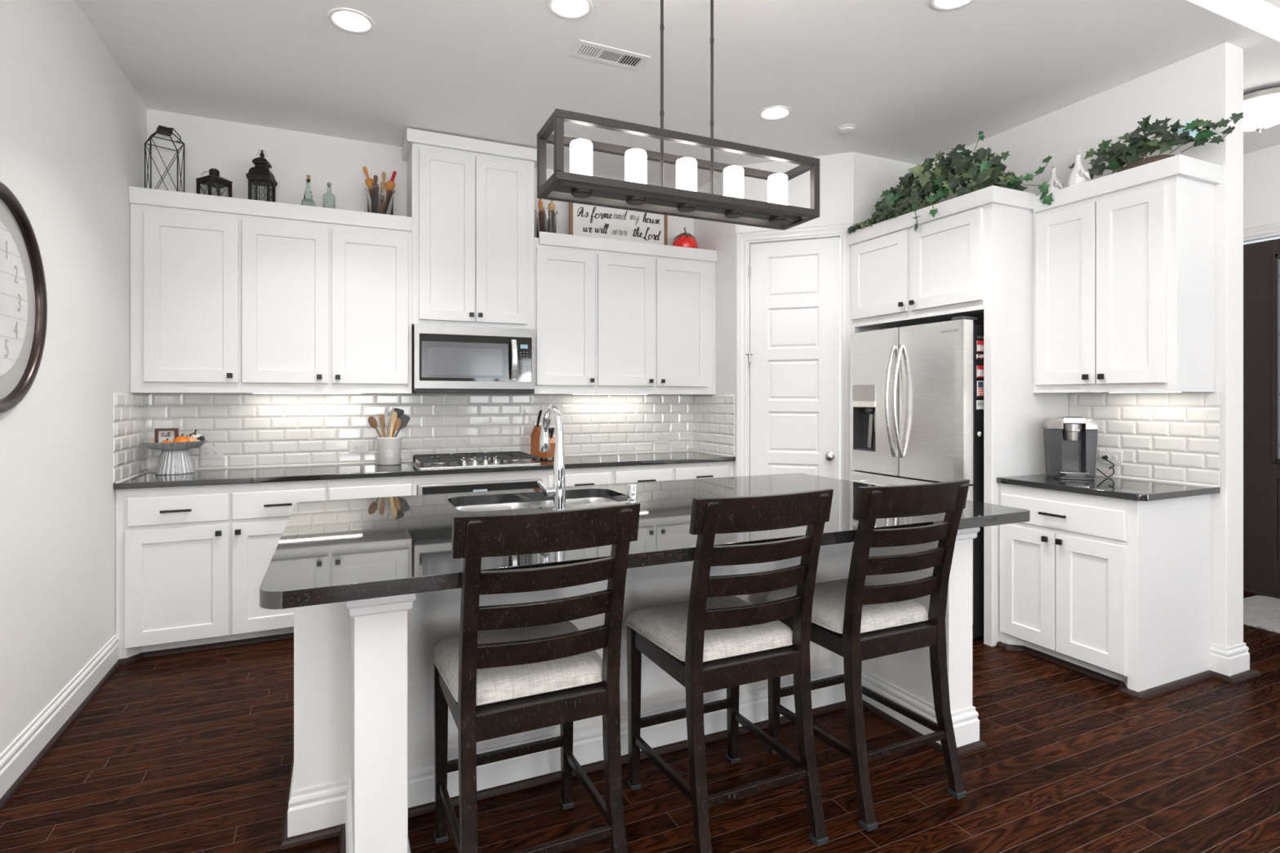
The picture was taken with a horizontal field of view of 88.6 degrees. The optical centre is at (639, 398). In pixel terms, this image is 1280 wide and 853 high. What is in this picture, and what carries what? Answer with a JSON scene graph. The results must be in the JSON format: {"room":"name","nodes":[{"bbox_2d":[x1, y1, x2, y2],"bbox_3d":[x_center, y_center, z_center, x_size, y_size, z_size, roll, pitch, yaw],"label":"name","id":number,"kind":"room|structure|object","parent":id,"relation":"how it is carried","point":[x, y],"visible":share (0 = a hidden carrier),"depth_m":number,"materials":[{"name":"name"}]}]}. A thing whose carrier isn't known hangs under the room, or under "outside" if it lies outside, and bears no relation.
{"room":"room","nodes":[
{"label":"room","id":0,"kind":"room"},
{"bbox_2d":[0,0,146,754],"bbox_3d":[-0.298,-0.270,-1.982,0.120,3.220,13.042,0,0,-25],"label":"wall","id":1,"kind":"structure","parent":0,"point":[73,126],"depth_m":2.70,"materials":[{"name":"white paint"}]},
{"bbox_2d":[0,181,47,413],"bbox_3d":[-2.091,-0.332,2.128,0.032,0.772,0.772,0,0,-25],"label":"wall clock","id":2,"kind":"object","parent":1,"relation":"attached to","point":[23,288],"visible":1,"depth_m":2.29,"materials":[{"name":"wood"}]},
{"bbox_2d":[0,634,119,799],"bbox_3d":[-1.500,1.266,0.811,0.016,0.149,5.522,0,0,-25],"label":"baseboard","id":3,"kind":"structure","parent":1,"relation":"attached to","point":[17,757],"depth_m":2.57,"materials":[{"name":"white"}]},
{"bbox_2d":[0,660,120,810],"bbox_3d":[-0.076,1.329,-2.288,0.030,0.021,12.300,0,0,-25],"label":"trim","id":4,"kind":"structure","parent":1,"relation":"attached to","point":[22,778],"depth_m":2.54,"materials":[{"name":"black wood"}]},
{"bbox_2d":[118,632,293,665],"bbox_3d":[-0.988,1.329,4.095,3.674,0.021,0.090,0,0,-25],"label":"trim","id":5,"kind":"structure","parent":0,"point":[291,635],"depth_m":3.51,"materials":[{"name":"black wood"}]},
{"bbox_2d":[146,108,693,395],"bbox_3d":[-1.211,-0.189,4.704,3.775,3.058,0.120,0,0,-25],"label":"wall","id":6,"kind":"structure","parent":0,"point":[228,147],"depth_m":4.16,"materials":[{"name":"white paint"}]},
{"bbox_2d":[130,203,240,393],"bbox_3d":[-2.585,-0.566,3.792,0.514,1.068,0.396,0,0,-25],"label":"upper cabinet","id":7,"kind":"object","parent":6,"relation":"attached to","point":[185,264],"visible":0.91,"depth_m":3.64,"materials":[{"name":"white"}]},
{"bbox_2d":[144,124,184,191],"bbox_3d":[-2.732,-1.327,3.771,0.162,0.453,0.162,0,0,43],"label":"wire lantern","id":8,"kind":"object","parent":7,"relation":"on","point":[168,131],"visible":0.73,"depth_m":3.76,"materials":[{"name":"black metal"}]},
{"bbox_2d":[195,168,232,197],"bbox_3d":[-2.512,-1.226,3.860,0.140,0.252,0.156,0,0,27],"label":"lantern","id":9,"kind":"object","parent":7,"relation":"on","point":[212,184],"visible":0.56,"depth_m":3.83,"materials":[{"name":"black metal"}]},
{"bbox_2d":[240,214,412,394],"bbox_3d":[-1.928,-0.566,4.092,0.931,1.068,0.396,0,0,-25],"label":"upper cabinet","id":10,"kind":"object","parent":6,"relation":"attached to","point":[326,308],"visible":0.99,"depth_m":3.92,"materials":[{"name":"white"}]},
{"bbox_2d":[245,150,277,202],"bbox_3d":[-2.286,-1.304,3.969,0.134,0.407,0.134,0,0,-13],"label":"lantern","id":11,"kind":"object","parent":10,"relation":"on","point":[262,184],"visible":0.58,"depth_m":3.92,"materials":[{"name":"black metal"}]},
{"bbox_2d":[128,186,412,231],"bbox_3d":[-2.094,-1.099,3.836,1.445,0.087,0.024,0,0,-25],"label":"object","id":12,"kind":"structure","parent":10,"relation":"attached to","point":[137,195],"depth_m":3.79,"materials":[{"name":"white"}]},
{"bbox_2d":[301,174,315,206],"bbox_3d":[-2.058,-1.244,4.073,0.082,0.286,0.081,0,0,-25],"label":"glass bottle","id":13,"kind":"object","parent":10,"relation":"on","point":[308,200],"visible":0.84,"depth_m":4.05,"materials":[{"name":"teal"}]},
{"bbox_2d":[323,182,335,208],"bbox_3d":[-1.952,-1.230,4.122,0.070,0.259,0.070,0,0,-25],"label":"glass bottle","id":14,"kind":"object","parent":10,"relation":"on","point":[329,198],"visible":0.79,"depth_m":4.09,"materials":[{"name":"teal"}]},
{"bbox_2d":[364,185,395,214],"bbox_3d":[-1.680,-1.226,4.246,0.184,0.251,0.184,0,0,-25],"label":"utensil holder","id":15,"kind":"object","parent":10,"relation":"on","point":[380,198],"visible":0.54,"depth_m":4.18,"materials":[{"name":"silver"}]},
{"bbox_2d":[362,166,373,186],"bbox_3d":[-1.718,-1.306,4.255,0.146,0.384,0.056,0,0,-25],"label":"rolling pin","id":16,"kind":"object","parent":15,"relation":"in","point":[369,181],"visible":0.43,"depth_m":4.22,"materials":[{"name":"wood"}]},
{"bbox_2d":[385,170,396,189],"bbox_3d":[-1.645,-1.301,4.255,0.128,0.369,0.056,0,0,-25],"label":"rolling pin","id":17,"kind":"object","parent":15,"relation":"in","point":[390,184],"visible":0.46,"depth_m":4.25,"materials":[{"name":"red"}]},
{"bbox_2d":[112,392,734,484],"bbox_3d":[-1.097,0.197,4.334,3.674,0.457,0.646,0,0,-25],"label":"tile backsplash","id":18,"kind":"structure","parent":6,"relation":"attached to","point":[251,429],"depth_m":4.45,"materials":[{"name":"white"}]},
{"bbox_2d":[200,446,222,459],"bbox_3d":[-2.603,0.328,3.987,0.120,0.076,0.010,0,0,-25],"label":"outlet","id":19,"kind":"object","parent":18,"relation":"attached to","point":[206,452],"visible":0.98,"depth_m":3.98,"materials":[{"name":"white"}]},
{"bbox_2d":[349,440,368,453],"bbox_3d":[-1.853,0.318,4.329,0.120,0.076,0.010,0,0,-25],"label":"outlet","id":20,"kind":"object","parent":18,"relation":"attached to","point":[357,446],"visible":1,"depth_m":4.33,"materials":[{"name":"white"}]},
{"bbox_2d":[654,433,667,443],"bbox_3d":[0.172,0.320,5.254,0.120,0.076,0.010,0,0,-25],"label":"outlet","id":21,"kind":"object","parent":18,"relation":"attached to","point":[659,438],"visible":1,"depth_m":5.25,"materials":[{"name":"white"}]},
{"bbox_2d":[406,142,533,328],"bbox_3d":[-1.144,-1.058,4.450,0.792,1.173,0.396,0,0,-25],"label":"upper cabinet","id":22,"kind":"object","parent":6,"relation":"attached to","point":[472,214],"visible":0.84,"depth_m":4.29,"materials":[{"name":"white"}]},
{"bbox_2d":[401,128,537,167],"bbox_3d":[-1.147,-1.655,4.456,0.856,0.080,0.380,0,0,-25],"label":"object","id":23,"kind":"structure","parent":22,"relation":"attached to","point":[412,135],"depth_m":4.27,"materials":[{"name":"white"}]},
{"bbox_2d":[412,324,533,393],"bbox_3d":[-1.134,-0.251,4.414,0.765,0.432,0.470,0,0,-25],"label":"microwave","id":24,"kind":"object","parent":22,"relation":"attached to","point":[446,358],"visible":0.93,"depth_m":4.24,"materials":[{"name":"silver metal"}]},
{"bbox_2d":[521,237,595,394],"bbox_3d":[-0.582,-0.566,4.707,0.444,1.068,0.396,0,0,-25],"label":"upper cabinet","id":25,"kind":"object","parent":6,"relation":"attached to","point":[564,277],"visible":0.92,"depth_m":4.55,"materials":[{"name":"white"}]},
{"bbox_2d":[534,208,557,237],"bbox_3d":[-0.671,-1.221,4.707,0.164,0.241,0.164,0,0,-25],"label":"glass jar","id":26,"kind":"object","parent":25,"relation":"on","point":[545,218],"visible":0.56,"depth_m":4.65,"materials":[{"name":"white"}]},
{"bbox_2d":[568,202,667,244],"bbox_3d":[-0.154,-1.313,4.991,0.802,0.424,0.024,0,0,-25],"label":"sign","id":27,"kind":"object","parent":25,"relation":"on","point":[587,220],"visible":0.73,"depth_m":4.98,"materials":[{"name":"white wood"}]},
{"bbox_2d":[595,249,712,395],"bbox_3d":[0.058,-0.566,4.999,0.964,1.068,0.396,0,0,-25],"label":"upper cabinet","id":28,"kind":"object","parent":6,"relation":"attached to","point":[654,314],"visible":0.96,"depth_m":4.82,"materials":[{"name":"white"}]},
{"bbox_2d":[538,231,716,262],"bbox_3d":[-0.050,-1.097,4.770,1.403,0.085,0.024,0,0,-25],"label":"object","id":29,"kind":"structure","parent":28,"relation":"attached to","point":[547,238],"depth_m":4.73,"materials":[{"name":"white"}]},
{"bbox_2d":[672,226,697,248],"bbox_3d":[0.354,-1.225,5.158,0.208,0.249,0.203,0,0,-25],"label":"tomato","id":30,"kind":"object","parent":28,"relation":"on","point":[685,239],"visible":0.57,"depth_m":5.08,"materials":[{"name":"red"}]},
{"bbox_2d":[712,262,715,394],"bbox_3d":[0.568,-0.566,5.077,0.026,1.068,0.020,0,0,-25],"label":"trim","id":31,"kind":"structure","parent":28,"relation":"attached to","point":[713,263],"depth_m":5.07,"materials":[{"name":"white"}]},
{"bbox_2d":[410,457,540,469],"bbox_3d":[-1.088,0.420,4.321,0.752,0.010,0.515,0,0,-25],"label":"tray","id":32,"kind":"object","parent":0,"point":[491,462],"depth_m":4.17,"materials":[{"name":"silver metal"}]},
{"bbox_2d":[0,591,1279,852],"bbox_3d":[2.862,1.370,-0.604,7.015,0.060,13.162,0,0,-25],"label":"floor","id":33,"kind":"structure","parent":0,"point":[192,752],"depth_m":2.30,"materials":[{"name":"brown wood"}]},
{"bbox_2d":[115,480,327,658],"bbox_3d":[-2.327,0.899,3.768,0.965,0.882,0.653,0,0,-25],"label":"base cabinet","id":34,"kind":"object","parent":33,"relation":"on","point":[193,562],"visible":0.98,"depth_m":3.46,"materials":[{"name":"white"}]},
{"bbox_2d":[113,450,735,489],"bbox_3d":[-1.099,0.441,4.340,3.674,0.030,0.634,0,0,-25],"label":"countertop","id":35,"kind":"structure","parent":34,"relation":"on","point":[149,479],"depth_m":3.96,"materials":[{"name":"stone"}]},
{"bbox_2d":[141,440,207,475],"bbox_3d":[-2.656,0.334,3.750,0.313,0.184,0.311,0,0,-25],"label":"cake stand","id":36,"kind":"object","parent":35,"relation":"on","point":[175,457],"visible":0.92,"depth_m":3.69,"materials":[{"name":"metal"}]},
{"bbox_2d":[154,428,178,442],"bbox_3d":[-2.687,0.224,3.725,0.108,0.110,0.024,0,0,-21],"label":"sign","id":37,"kind":"object","parent":36,"relation":"on","point":[160,434],"visible":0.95,"depth_m":3.72,"materials":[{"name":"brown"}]},
{"bbox_2d":[173,433,191,442],"bbox_3d":[-2.601,0.238,3.726,0.082,0.081,0.082,0,0,-5],"label":"pumpkin","id":38,"kind":"object","parent":36,"relation":"on","point":[179,439],"visible":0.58,"depth_m":3.70,"materials":[{"name":"brown"}]},
{"bbox_2d":[186,429,204,441],"bbox_3d":[-2.593,0.229,3.823,0.095,0.100,0.095,0,0,-5],"label":"pumpkin","id":39,"kind":"object","parent":36,"relation":"on","point":[199,437],"visible":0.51,"depth_m":3.81,"materials":[{"name":"white"}]},
{"bbox_2d":[377,435,401,465],"bbox_3d":[-1.625,0.337,4.255,0.150,0.178,0.150,0,0,-25],"label":"utensil crock","id":40,"kind":"object","parent":35,"relation":"on","point":[388,449],"visible":0.95,"depth_m":4.19,"materials":[{"name":"white ceramic"}]},
{"bbox_2d":[368,416,382,437],"bbox_3d":[-1.662,0.264,4.226,0.164,0.304,0.016,0,0,-31],"label":"wooden spoon","id":41,"kind":"object","parent":40,"relation":"in","point":[372,421],"visible":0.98,"depth_m":4.20,"materials":[{"name":"wood"}]},
{"bbox_2d":[368,416,377,428],"bbox_3d":[-1.708,0.151,4.197,0.057,0.078,0.015,0,0,-25],"label":"bowl","id":42,"kind":"object","parent":41,"relation":"on","point":[372,421],"depth_m":4.19,"materials":[{"name":"wood"}]},
{"bbox_2d":[379,413,386,437],"bbox_3d":[-1.655,0.257,4.256,0.068,0.315,0.013,0,0,-34],"label":"wooden spatula","id":43,"kind":"object","parent":40,"relation":"in","point":[382,420],"visible":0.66,"depth_m":4.25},
{"bbox_2d":[388,411,397,437],"bbox_3d":[-1.602,0.248,4.226,0.071,0.333,0.008,0,0,-25],"label":"wooden spatula","id":44,"kind":"object","parent":40,"relation":"in","point":[393,417],"visible":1,"depth_m":4.23,"materials":[{"name":"wood"}]},
{"bbox_2d":[391,417,401,437],"bbox_3d":[-1.605,0.270,4.254,0.108,0.290,0.014,0,0,-16],"label":"wooden spoon","id":45,"kind":"object","parent":40,"relation":"in","point":[397,425],"visible":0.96,"depth_m":4.26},
{"bbox_2d":[393,417,401,430],"bbox_3d":[-1.578,0.166,4.262,0.052,0.081,0.015,0,0,-25],"label":"bowl","id":46,"kind":"object","parent":45,"relation":"on","point":[397,425],"depth_m":4.26,"materials":[{"name":"wood"}]},
{"bbox_2d":[394,413,410,437],"bbox_3d":[-1.593,0.257,4.287,0.176,0.318,0.013,0,0,-28],"label":"turner","id":47,"kind":"object","parent":40,"relation":"in","point":[405,419],"visible":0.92,"depth_m":4.31,"materials":[{"name":"grey plastic"}]},
{"bbox_2d":[410,451,540,469],"bbox_3d":[-1.088,0.398,4.321,0.752,0.056,0.515,0,0,-25],"label":"cooktop","id":48,"kind":"object","parent":35,"relation":"in","point":[455,460],"visible":1,"depth_m":4.22,"materials":[{"name":"silver metal"}]},
{"bbox_2d":[530,425,555,459],"bbox_3d":[-0.677,0.306,4.643,0.166,0.240,0.104,0,0,37],"label":"knife block","id":49,"kind":"object","parent":35,"relation":"on","point":[535,434],"visible":0.52,"depth_m":4.61,"materials":[{"name":"brown wood"}]},
{"bbox_2d":[327,475,413,500],"bbox_3d":[-1.677,0.899,4.066,0.464,0.882,0.653,0,0,-25],"label":"drawer","id":50,"kind":"object","parent":33,"relation":"on","point":[386,486],"visible":0.06,"depth_m":3.80,"materials":[{"name":"white"}]},
{"bbox_2d":[413,469,544,495],"bbox_3d":[-1.109,0.899,4.354,0.808,0.882,0.601,0,0,-25],"label":"base cabinet","id":51,"kind":"object","parent":33,"relation":"on","point":[527,474],"visible":0.16,"depth_m":4.07,"materials":[{"name":"white"}]},
{"bbox_2d":[417,479,542,495],"bbox_3d":[-1.077,0.866,4.285,0.762,0.698,0.606,0,0,-25],"label":"oven","id":52,"kind":"object","parent":51,"relation":"in","point":[458,487],"visible":0.12,"depth_m":4.06,"materials":[{"name":"black metal"}]},
{"bbox_2d":[430,502,640,852],"bbox_3d":[-0.320,0.807,1.850,0.476,1.066,0.575,0,0,-25],"label":"counter stool","id":53,"kind":"object","parent":33,"relation":"on","point":[531,668],"visible":1,"depth_m":1.69,"materials":[{"name":"brown wood"}]},
{"bbox_2d":[431,621,602,702],"bbox_3d":[-0.350,0.747,1.917,0.466,0.074,0.427,0,0,-25],"label":"seat cushion","id":54,"kind":"object","parent":53,"relation":"on","point":[522,683],"depth_m":1.77,"materials":[{"name":"fabric"}]},
{"bbox_2d":[544,466,613,487],"bbox_3d":[-0.514,0.899,4.597,0.475,0.882,0.653,0,0,-25],"label":"base cabinet","id":55,"kind":"object","parent":33,"relation":"on","point":[597,475],"visible":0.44,"depth_m":4.34,"materials":[{"name":"white"}]},
{"bbox_2d":[280,527,986,852],"bbox_3d":[0.034,0.903,2.624,2.566,0.873,1.264,0,0,-25],"label":"kitchen island","id":56,"kind":"object","parent":33,"relation":"on","point":[362,765],"visible":0.44,"depth_m":2.16,"materials":[{"name":"white paint"}]},
{"bbox_2d":[259,473,1030,608],"bbox_3d":[0.042,0.446,2.599,2.568,0.039,1.397,0,0,-25],"label":"island countertop","id":57,"kind":"structure","parent":56,"relation":"on","point":[326,552],"depth_m":2.09,"materials":[{"name":"stone"}]},
{"bbox_2d":[453,497,620,511],"bbox_3d":[-0.419,0.568,2.794,0.780,0.201,0.460,0,0,-25],"label":"sink","id":58,"kind":"object","parent":57,"relation":"in","point":[582,500],"visible":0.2,"depth_m":2.95,"materials":[{"name":"silver metal"}]},
{"bbox_2d":[537,404,566,510],"bbox_3d":[-0.377,0.223,2.587,0.116,0.405,0.246,0,0,-25],"label":"faucet","id":59,"kind":"object","parent":57,"relation":"on","point":[557,491],"visible":0.98,"depth_m":2.50,"materials":[{"name":"silver metal"}]},
{"bbox_2d":[625,484,639,502],"bbox_3d":[-0.030,0.389,2.695,0.058,0.074,0.058,0,0,-25],"label":"air gap cap","id":60,"kind":"object","parent":57,"relation":"on","point":[632,488],"visible":0.97,"depth_m":2.68,"materials":[{"name":"silver metal"}]},
{"bbox_2d":[613,461,733,484],"bbox_3d":[0.138,0.899,4.894,0.958,0.882,0.653,0,0,-25],"label":"base cabinet","id":61,"kind":"object","parent":33,"relation":"on","point":[668,472],"visible":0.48,"depth_m":4.62,"materials":[{"name":"white"}]},
{"bbox_2d":[625,488,833,852],"bbox_3d":[0.265,0.807,2.120,0.476,1.066,0.575,0,0,-25],"label":"counter stool","id":62,"kind":"object","parent":33,"relation":"on","point":[720,641],"visible":1,"depth_m":1.96,"materials":[{"name":"brown wood"}]},
{"bbox_2d":[626,595,792,659],"bbox_3d":[0.235,0.747,2.187,0.466,0.074,0.427,0,0,-25],"label":"seat cushion","id":63,"kind":"object","parent":62,"relation":"on","point":[663,627],"depth_m":2.05,"materials":[{"name":"fabric"}]},
{"bbox_2d":[766,479,969,831],"bbox_3d":[0.795,0.807,2.351,0.476,1.066,0.575,0,0,-25],"label":"counter stool","id":64,"kind":"object","parent":33,"relation":"on","point":[853,618],"visible":0.88,"depth_m":2.18,"materials":[{"name":"brown wood"}]},
{"bbox_2d":[766,578,928,631],"bbox_3d":[0.765,0.747,2.418,0.466,0.074,0.427,0,0,-25],"label":"seat cushion","id":65,"kind":"object","parent":64,"relation":"on","point":[828,615],"depth_m":2.27,"materials":[{"name":"fabric"}]},
{"bbox_2d":[849,315,983,638],"bbox_3d":[1.881,0.434,4.105,0.846,1.772,0.877,0,0,-25],"label":"refrigerator","id":66,"kind":"object","parent":33,"relation":"on","point":[915,419],"visible":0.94,"depth_m":3.81,"materials":[{"name":"silver metal"}]},
{"bbox_2d":[976,365,983,377],"bbox_3d":[1.889,-0.150,3.631,0.071,0.066,0.004,0,0,-25],"label":"magnet","id":67,"kind":"object","parent":66,"relation":"attached to","point":[980,369],"visible":0.64,"depth_m":3.62,"materials":[{"name":"white"}]},
{"bbox_2d":[977,381,983,395],"bbox_3d":[1.903,-0.056,3.638,0.099,0.085,0.004,0,0,-25],"label":"magnet","id":68,"kind":"object","parent":66,"relation":"attached to","point":[980,384],"visible":0.51,"depth_m":3.63,"materials":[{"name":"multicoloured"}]},
{"bbox_2d":[851,203,1069,646],"bbox_3d":[1.956,0.120,4.157,0.706,2.440,1.072,0,0,-25],"label":"surround","id":69,"kind":"object","parent":33,"relation":"on","point":[977,262],"visible":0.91,"depth_m":3.65,"materials":[{"name":"white"}]},
{"bbox_2d":[847,185,1036,245],"bbox_3d":[1.819,-1.099,4.087,0.354,0.087,1.106,0,0,-25],"label":"crown molding","id":70,"kind":"structure","parent":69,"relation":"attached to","point":[991,194],"depth_m":3.76,"materials":[{"name":"white"}]},
{"bbox_2d":[846,130,1053,234],"bbox_3d":[1.852,-1.291,4.034,0.505,0.573,1.240,0,0,-25],"label":"arrangement","id":71,"kind":"object","parent":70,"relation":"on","point":[987,170],"visible":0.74,"depth_m":3.94,"materials":[{"name":"plant"}]},
{"bbox_2d":[1000,483,1210,692],"bbox_3d":[2.346,0.899,3.371,0.649,0.882,0.680,0,0,-25],"label":"base cabinet","id":72,"kind":"object","parent":33,"relation":"on","point":[1115,588],"visible":0.96,"depth_m":3.12,"materials":[{"name":"white"}]},
{"bbox_2d":[996,473,1220,501],"bbox_3d":[2.365,0.441,3.359,0.625,0.030,0.716,0,0,-25],"label":"countertop","id":73,"kind":"structure","parent":72,"relation":"on","point":[1132,489],"depth_m":3.19,"materials":[{"name":"stone"}]},
{"bbox_2d":[1043,416,1114,479],"bbox_3d":[2.388,0.261,3.553,0.334,0.330,0.293,0,0,23],"label":"coffee maker","id":74,"kind":"object","parent":73,"relation":"on","point":[1070,443],"visible":1,"depth_m":3.50,"materials":[{"name":"grey plastic"}]},
{"bbox_2d":[1058,470,1088,477],"bbox_3d":[2.302,0.400,3.490,0.152,0.024,0.154,0,0,-25],"label":"drip tray","id":75,"kind":"object","parent":74,"relation":"on","point":[1062,473],"depth_m":3.45,"materials":[{"name":"silver metal"}]},
{"bbox_2d":[1243,595,1279,633],"bbox_3d":[4.104,1.333,3.688,0.790,0.013,1.300,0,0,-25],"label":"door mat","id":76,"kind":"object","parent":33,"relation":"on","point":[1263,612],"visible":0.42,"depth_m":4.07,"materials":[{"name":"fabric"}]},
{"bbox_2d":[75,0,1279,188],"bbox_3d":[2.862,-1.829,-0.604,7.015,0.242,13.162,0,0,-25],"label":"ceiling","id":77,"kind":"structure","parent":0,"point":[916,80],"depth_m":3.37,"materials":[{"name":"white paint"}]},
{"bbox_2d":[327,7,374,33],"bbox_3d":[-1.302,-1.704,2.962,0.196,0.008,0.196,0,0,-25],"label":"recessed light","id":78,"kind":"object","parent":77,"relation":"in","point":[348,20],"visible":1,"depth_m":2.96,"materials":[{"name":"white"}]},
{"bbox_2d":[547,0,592,19],"bbox_3d":[-0.303,-1.704,2.846,0.196,0.008,0.196,0,0,-25],"label":"recessed light","id":79,"kind":"object","parent":77,"relation":"in","point":[566,9],"visible":1,"depth_m":2.87,"materials":[{"name":"white"}]},
{"bbox_2d":[569,40,650,71],"bbox_3d":[-0.148,-1.704,3.265,0.376,0.007,0.152,0,0,-25],"label":"ceiling vent","id":80,"kind":"object","parent":77,"relation":"in","point":[585,50],"visible":1,"depth_m":3.26,"materials":[{"name":"white"}]},
{"bbox_2d":[537,0,819,230],"bbox_3d":[0.161,-1.190,2.337,1.024,1.034,0.218,0,0,-25],"label":"linear chandelier","id":81,"kind":"object","parent":77,"relation":"hanging from","point":[579,185],"visible":1,"depth_m":2.29,"materials":[{"name":"brown metal"}]},
{"bbox_2d":[758,105,791,120],"bbox_3d":[0.805,-1.704,3.917,0.196,0.008,0.196,0,0,-25],"label":"recessed light","id":82,"kind":"object","parent":77,"relation":"in","point":[775,112],"visible":1,"depth_m":3.91,"materials":[{"name":"white"}]},
{"bbox_2d":[836,124,857,133],"bbox_3d":[1.304,-1.696,4.138,0.120,0.024,0.120,0,0,-25],"label":"smoke detector","id":83,"kind":"object","parent":77,"relation":"attached to","point":[846,128],"visible":1,"depth_m":4.11,"materials":[{"name":"white"}]},
{"bbox_2d":[929,0,974,10],"bbox_3d":[1.335,-1.704,2.781,0.196,0.008,0.196,0,0,-25],"label":"recessed light","id":84,"kind":"object","parent":77,"relation":"in","point":[941,5],"visible":1,"depth_m":2.83,"materials":[{"name":"white"}]},
{"bbox_2d":[1243,85,1279,133],"bbox_3d":[3.528,-1.609,3.733,0.380,0.195,0.380,0,0,-25],"label":"flush ceiling light","id":85,"kind":"object","parent":77,"relation":"attached to","point":[1261,107],"visible":0.75,"depth_m":3.63,"materials":[{"name":"glass"}]},
{"bbox_2d":[693,173,735,476],"bbox_3d":[0.615,-0.189,5.127,0.100,3.058,0.628,0,0,-25],"label":"wall","id":86,"kind":"structure","parent":0,"point":[720,237],"depth_m":4.97,"materials":[{"name":"white paint"}]},
{"bbox_2d":[735,151,853,479],"bbox_3d":[1.106,-0.189,4.726,0.822,3.058,0.100,0,0,20],"label":"wall","id":87,"kind":"structure","parent":0,"point":[836,171],"depth_m":4.63,"materials":[{"name":"white paint"}]},
{"bbox_2d":[746,237,839,479],"bbox_3d":[1.080,0.102,4.679,0.655,2.460,0.100,0,0,20],"label":"door","id":88,"kind":"structure","parent":87,"relation":"in","point":[794,354],"depth_m":4.69,"materials":[{"name":"white"}]},
{"bbox_2d":[736,222,853,480],"bbox_3d":[1.090,0.060,4.668,0.812,2.560,0.021,0,0,20],"label":"trim","id":89,"kind":"structure","parent":87,"relation":"attached to","point":[744,238],"depth_m":4.71,"materials":[{"name":"white"}]},
{"bbox_2d":[853,151,919,332],"bbox_3d":[1.814,-0.189,4.750,0.783,3.058,0.100,0,0,-25],"label":"wall","id":90,"kind":"structure","parent":0,"point":[872,175],"depth_m":4.61,"materials":[{"name":"white paint"}]},
{"bbox_2d":[924,42,1243,647],"bbox_3d":[2.500,-0.189,4.004,0.155,3.058,1.827,0,0,-25],"label":"wall","id":91,"kind":"structure","parent":0,"point":[1208,84],"depth_m":3.19,"materials":[{"name":"white paint"}]},
{"bbox_2d":[1032,175,1215,393],"bbox_3d":[2.474,-0.566,3.420,0.376,1.068,0.696,0,0,-25],"label":"upper cabinet","id":92,"kind":"object","parent":91,"relation":"attached to","point":[1124,281],"visible":0.96,"depth_m":3.22,"materials":[{"name":"white"}]},
{"bbox_2d":[1046,164,1063,192],"bbox_3d":[2.306,-1.204,3.652,0.094,0.208,0.111,0,0,5],"label":"rooster figurine","id":93,"kind":"object","parent":92,"relation":"on","point":[1055,184],"visible":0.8,"depth_m":3.64,"materials":[{"name":"white ceramic"}]},
{"bbox_2d":[1066,150,1090,186],"bbox_3d":[2.349,-1.217,3.509,0.106,0.233,0.124,0,0,5],"label":"rooster figurine","id":94,"kind":"object","parent":92,"relation":"on","point":[1078,174],"visible":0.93,"depth_m":3.49,"materials":[{"name":"white ceramic"}]},
{"bbox_2d":[1033,154,1222,213],"bbox_3d":[2.493,-1.079,3.402,0.356,0.087,0.700,0,0,-25],"label":"crown molding","id":95,"kind":"structure","parent":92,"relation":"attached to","point":[1180,165],"depth_m":3.17,"materials":[{"name":"white"}]},
{"bbox_2d":[1067,112,1244,180],"bbox_3d":[2.522,-1.235,3.266,0.248,0.288,0.718,0,0,-16],"label":"arrangement","id":96,"kind":"object","parent":92,"relation":"on","point":[1140,145],"visible":0.87,"depth_m":3.23,"materials":[{"name":"green plant"}]},
{"bbox_2d":[995,641,1261,701],"bbox_3d":[2.246,1.329,3.862,0.831,0.021,1.875,0,0,-25],"label":"trim","id":97,"kind":"structure","parent":91,"relation":"attached to","point":[1233,679],"depth_m":3.12,"materials":[{"name":"black wood"}]},
{"bbox_2d":[1069,392,1220,487],"bbox_3d":[2.643,0.197,3.487,0.014,0.457,0.716,0,0,-25],"label":"tile backsplash","id":98,"kind":"structure","parent":91,"relation":"attached to","point":[1161,437],"depth_m":3.39,"materials":[{"name":"white"}]},
{"bbox_2d":[1098,449,1122,465],"bbox_3d":[2.582,0.324,3.603,0.010,0.076,0.120,0,0,-25],"label":"outlet","id":99,"kind":"object","parent":98,"relation":"attached to","point":[1115,457],"visible":0.93,"depth_m":3.59,"materials":[{"name":"white"}]},
{"bbox_2d":[1209,642,1249,675],"bbox_3d":[2.503,1.266,3.997,0.187,0.149,1.843,0,0,-25],"label":"baseboard","id":100,"kind":"structure","parent":91,"relation":"attached to","point":[1234,660],"depth_m":3.16,"materials":[{"name":"white"}]},
{"bbox_2d":[1243,144,1279,244],"bbox_3d":[5.998,-0.265,0.828,0.120,3.210,12.922,0,0,-25],"label":"wall","id":101,"kind":"structure","parent":0,"point":[1261,167],"depth_m":4.50,"materials":[{"name":"white paint"}]},
{"bbox_2d":[1243,238,1279,594],"bbox_3d":[4.421,0.120,4.213,0.057,2.400,0.910,0,0,-25],"label":"door","id":102,"kind":"structure","parent":101,"relation":"in","point":[1261,260],"depth_m":4.51,"materials":[{"name":"black wood"}]},
{"bbox_2d":[1243,221,1279,241],"bbox_3d":[4.383,0.075,4.195,0.021,2.530,1.130,0,0,-25],"label":"trim","id":103,"kind":"structure","parent":101,"relation":"attached to","point":[1269,229],"depth_m":4.48,"materials":[{"name":"white"}]},
{"bbox_2d":[1243,586,1279,599],"bbox_3d":[4.424,1.330,4.214,0.130,0.020,0.950,0,0,-25],"label":"trim","id":104,"kind":"structure","parent":101,"relation":"attached to","point":[1245,589],"depth_m":4.48,"materials":[{"name":"wood"}]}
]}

